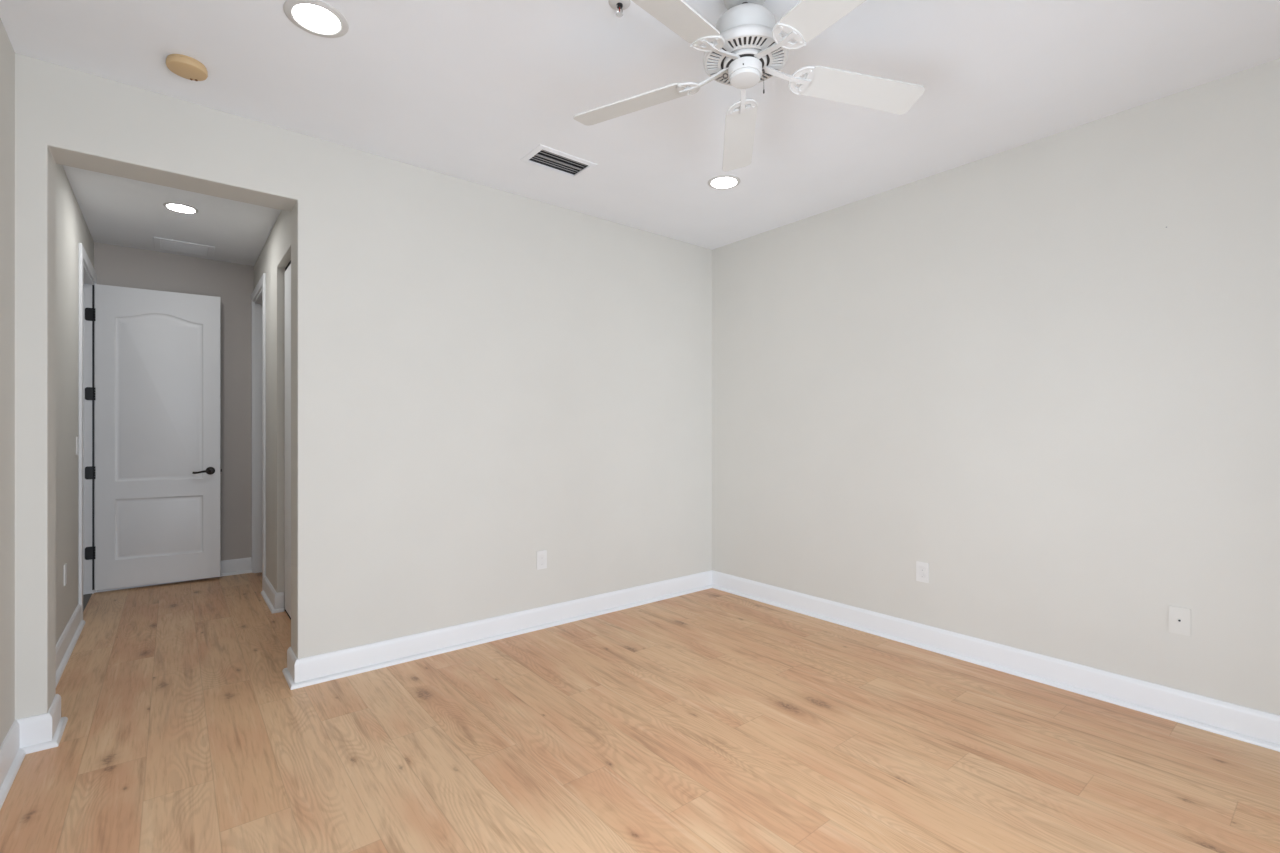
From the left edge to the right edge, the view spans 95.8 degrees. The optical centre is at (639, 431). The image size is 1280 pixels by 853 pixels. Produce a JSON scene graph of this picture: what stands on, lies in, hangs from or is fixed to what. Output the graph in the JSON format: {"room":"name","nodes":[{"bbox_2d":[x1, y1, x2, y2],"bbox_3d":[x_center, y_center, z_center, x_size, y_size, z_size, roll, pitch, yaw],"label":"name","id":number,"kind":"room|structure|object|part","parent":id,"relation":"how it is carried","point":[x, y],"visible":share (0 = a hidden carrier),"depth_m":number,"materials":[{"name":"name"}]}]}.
{"room":"empty bedroom","nodes":[
{"label":"empty bedroom","id":0,"kind":"room"},
{"bbox_2d":[0,18,93,745],"bbox_3d":[-2.103,-0.118,1.745,0.120,2.750,7.110,0,0,-39],"label":"wall","id":1,"kind":"structure","parent":0,"point":[7,54],"depth_m":2.26,"materials":[{"name":"beige paint"}]},
{"bbox_2d":[0,604,85,809],"bbox_3d":[-2.334,1.191,2.225,0.124,0.132,4.127,0,0,-39],"label":"baseboard","id":2,"kind":"structure","parent":1,"relation":"attached to","point":[44,731],"depth_m":2.29,"materials":[{"name":"white paint"}]},
{"bbox_2d":[64,563,66,585],"bbox_3d":[-3.283,0.815,3.306,0.007,0.116,0.071,0,0,-39],"label":"wall outlet","id":3,"kind":"object","parent":1,"relation":"attached to","point":[65,565],"visible":1,"depth_m":3.29,"materials":[{"name":"white plastic"}]},
{"bbox_2d":[76,437,78,454],"bbox_3d":[-3.621,0.089,3.726,0.010,0.116,0.071,0,0,-39],"label":"light switch","id":4,"kind":"object","parent":1,"relation":"attached to","point":[77,438],"visible":1,"depth_m":3.71,"materials":[{"name":"white plastic"}]},
{"bbox_2d":[78,243,96,619],"bbox_3d":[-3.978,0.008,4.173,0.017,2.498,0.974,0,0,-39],"label":"trim","id":5,"kind":"structure","parent":1,"relation":"attached to","point":[83,257],"depth_m":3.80,"materials":[{"name":"white paint"}]},
{"bbox_2d":[83,593,91,610],"bbox_3d":[-4.043,1.256,4.140,0.115,0.005,0.809,0,0,-39],"label":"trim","id":6,"kind":"structure","parent":1,"relation":"attached to","point":[86,597],"depth_m":4.33,"materials":[{"name":"white wood"}]},
{"bbox_2d":[85,284,221,589],"bbox_3d":[-3.921,0.041,4.693,0.857,2.386,0.095,0,0,-33],"label":"door","id":7,"kind":"structure","parent":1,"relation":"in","point":[157,389],"depth_m":4.69,"materials":[{"name":"white paint"}]},
{"bbox_3d":[-3.911,0.772,4.718,0.556,0.478,0.008,0,0,-33],"label":"panel","id":8,"kind":"part","parent":7,"relation":"part of","materials":[{"name":"white paint"}]},
{"bbox_3d":[-3.911,-0.287,4.718,0.556,1.357,0.008,0,0,-33],"label":"panel","id":9,"kind":"part","parent":7,"relation":"part of","materials":[{"name":"white paint"}]},
{"bbox_3d":[-3.661,0.333,4.837,0.130,0.032,0.049,0,0,-33],"label":"lever","id":10,"kind":"part","parent":7,"relation":"part of","materials":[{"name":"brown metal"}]},
{"bbox_3d":[-3.632,0.328,4.891,0.066,0.066,0.012,0,0,-33],"label":"handle","id":11,"kind":"part","parent":7,"relation":"part of","materials":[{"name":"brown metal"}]},
{"bbox_2d":[94,242,253,560],"bbox_3d":[-3.942,-0.118,4.907,3.796,2.750,0.120,0,0,-39],"label":"wall","id":12,"kind":"structure","parent":0,"point":[114,265],"depth_m":5.09,"materials":[{"name":"beige paint"}]},
{"bbox_2d":[97,557,251,591],"bbox_3d":[-3.878,1.191,4.860,1.036,0.132,0.034,0,0,-39],"label":"baseboard","id":13,"kind":"structure","parent":12,"relation":"attached to","point":[242,565],"depth_m":5.09,"materials":[{"name":"white paint"}]},
{"bbox_2d":[254,210,290,609],"bbox_3d":[-2.572,-0.118,4.182,0.120,2.750,2.730,0,0,-39],"label":"wall","id":14,"kind":"structure","parent":0,"point":[275,255],"depth_m":4.08,"materials":[{"name":"beige paint"}]},
{"bbox_2d":[251,273,265,590],"bbox_3d":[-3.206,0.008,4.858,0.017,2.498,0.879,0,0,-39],"label":"trim","id":15,"kind":"structure","parent":14,"relation":"attached to","point":[261,284],"depth_m":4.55,"materials":[{"name":"white paint"}]},
{"bbox_2d":[261,576,283,613],"bbox_3d":[-2.720,1.191,4.275,0.074,0.132,0.644,0,0,-39],"label":"baseboard","id":16,"kind":"structure","parent":14,"relation":"attached to","point":[274,600],"depth_m":4.11,"materials":[{"name":"white paint"}]},
{"bbox_2d":[285,260,290,616],"bbox_3d":[-2.178,0.044,3.698,0.034,2.395,1.000,0,0,-39],"label":"door","id":17,"kind":"structure","parent":14,"relation":"in","point":[288,267],"depth_m":3.93,"materials":[{"name":"white paint"}]},
{"bbox_2d":[15,53,711,719],"bbox_3d":[-0.983,-0.113,3.577,4.166,2.741,0.210,0,0,-39],"label":"wall","id":18,"kind":"structure","parent":0,"point":[485,379],"depth_m":3.24,"materials":[{"name":"beige paint"}]},
{"bbox_2d":[282,570,711,689],"bbox_3d":[-0.634,1.191,3.858,2.969,0.132,0.278,0,0,-39],"label":"baseboard","id":19,"kind":"structure","parent":18,"relation":"attached to","point":[307,671],"depth_m":3.41,"materials":[{"name":"white paint"}]},
{"bbox_2d":[537,550,546,569],"bbox_3d":[-0.631,0.823,3.721,0.071,0.116,0.007,0,0,-39],"label":"wall outlet","id":20,"kind":"object","parent":18,"relation":"attached to","point":[541,555],"visible":1,"depth_m":3.72,"materials":[{"name":"white plastic"}]},
{"bbox_2d":[0,572,1279,852],"bbox_3d":[-1.379,1.307,3.205,5.450,0.100,8.470,0,0,-39],"label":"floor","id":21,"kind":"structure","parent":0,"point":[711,720],"depth_m":2.27,"materials":[{"name":"brown wood"}]},
{"bbox_2d":[0,0,1279,265],"bbox_3d":[-1.468,-1.548,3.159,5.446,0.130,8.510,0,0,-39],"label":"ceiling","id":22,"kind":"structure","parent":0,"point":[462,89],"depth_m":2.48,"materials":[{"name":"white paint"}]},
{"bbox_2d":[163,202,197,213],"bbox_3d":[-3.057,-1.489,3.853,0.184,0.008,0.184,0,0,-39],"label":"recessed light","id":23,"kind":"object","parent":22,"relation":"in","point":[178,207],"visible":1,"depth_m":3.84,"materials":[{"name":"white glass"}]},
{"bbox_2d":[153,237,214,256],"bbox_3d":[-3.675,-1.488,4.669,0.380,0.009,0.335,0,0,-39],"label":"ceiling vent","id":24,"kind":"object","parent":22,"relation":"in","point":[159,243],"visible":1,"depth_m":4.66,"materials":[{"name":"white metal"}]},
{"bbox_2d":[166,54,207,80],"bbox_3d":[-1.824,-1.464,2.330,0.134,0.038,0.134,0,0,-39],"label":"smoke detector","id":25,"kind":"object","parent":22,"relation":"attached to","point":[184,66],"visible":1,"depth_m":2.31,"materials":[{"name":"plastic"}]},
{"bbox_2d":[283,0,348,37],"bbox_3d":[-1.157,-1.479,2.072,0.204,0.008,0.204,0,0,-39],"label":"recessed light","id":26,"kind":"object","parent":22,"relation":"in","point":[315,17],"visible":1,"depth_m":2.06,"materials":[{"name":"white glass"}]},
{"bbox_2d":[520,144,597,178],"bbox_3d":[-0.446,-1.535,3.182,0.362,0.120,0.226,0,0,-39],"label":"ceiling vent","id":27,"kind":"object","parent":22,"relation":"in","point":[541,154],"visible":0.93,"depth_m":3.21,"materials":[{"name":"white metal"}]},
{"bbox_2d":[609,0,630,16],"bbox_3d":[-0.071,-1.461,1.995,0.076,0.044,0.076,0,0,-39],"label":"sprinkler","id":28,"kind":"object","parent":22,"relation":"attached to","point":[619,5],"visible":1,"depth_m":1.99,"materials":[{"name":"white metal"}]},
{"bbox_2d":[708,175,739,188],"bbox_3d":[0.498,-1.479,3.433,0.192,0.008,0.192,0,0,-39],"label":"recessed light","id":29,"kind":"object","parent":22,"relation":"in","point":[721,181],"visible":1,"depth_m":3.42,"materials":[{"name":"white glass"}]},
{"bbox_2d":[573,0,924,171],"bbox_3d":[0.347,-1.311,1.915,1.237,0.343,1.243,0,0,-39],"label":"ceiling fan","id":30,"kind":"object","parent":22,"relation":"hanging from","point":[746,47],"visible":1,"depth_m":1.95,"materials":[{"name":"white wood"}]},
{"bbox_3d":[-0.033,-1.202,2.128,0.439,0.006,0.130,-3,11,25],"label":"blade","id":31,"kind":"part","parent":30,"relation":"part of","materials":[{"name":"white wood"}]},
{"bbox_3d":[0.064,-1.207,1.635,0.130,0.006,0.438,17,13,41],"label":"blade","id":32,"kind":"part","parent":30,"relation":"part of","materials":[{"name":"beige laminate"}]},
{"bbox_3d":[0.406,-1.196,2.373,0.130,0.006,0.439,-13,-6,6],"label":"blade","id":33,"kind":"part","parent":30,"relation":"part of","materials":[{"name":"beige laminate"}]},
{"bbox_3d":[0.354,-1.245,1.949,0.269,0.009,0.269,0,0,-39],"label":"vent plate","id":34,"kind":"part","parent":30,"relation":"part of","materials":[{"name":"white metal"}]},
{"bbox_3d":[0.354,-1.262,1.949,0.260,0.032,0.260,0,0,-39],"label":"motor","id":35,"kind":"part","parent":30,"relation":"part of","materials":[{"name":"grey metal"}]},
{"bbox_3d":[0.562,-1.204,1.576,0.130,0.006,0.438,14,-5,-29],"label":"blade","id":36,"kind":"part","parent":30,"relation":"part of","materials":[{"name":"white wood"}]},
{"bbox_3d":[0.773,-1.198,2.031,0.439,0.006,0.130,4,-13,-11],"label":"blade","id":37,"kind":"part","parent":30,"relation":"part of","materials":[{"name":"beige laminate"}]},
{"bbox_2d":[712,58,1279,714],"bbox_3d":[1.956,-0.113,3.136,0.150,2.740,4.170,0,0,-39],"label":"wall","id":38,"kind":"structure","parent":0,"point":[1006,373],"depth_m":2.91,"materials":[{"name":"beige paint"}]},
{"bbox_2d":[916,561,928,582],"bbox_3d":[1.653,0.820,3.386,0.007,0.116,0.071,0,0,-39],"label":"wall outlet","id":39,"kind":"object","parent":38,"relation":"attached to","point":[922,568],"visible":1,"depth_m":3.38,"materials":[{"name":"white plastic"}]},
{"bbox_2d":[712,570,1279,751],"bbox_3d":[1.837,1.191,3.136,0.034,0.132,4.020,0,0,-39],"label":"baseboard","id":40,"kind":"structure","parent":38,"relation":"attached to","point":[1242,723],"depth_m":2.90,"materials":[{"name":"white paint"}]},
{"bbox_2d":[1169,606,1190,635],"bbox_3d":[2.351,0.823,2.520,0.010,0.116,0.071,0,0,-39],"label":"cable plate","id":41,"kind":"object","parent":38,"relation":"attached to","point":[1179,618],"visible":1,"depth_m":2.52,"materials":[{"name":"plastic"}]}
]}

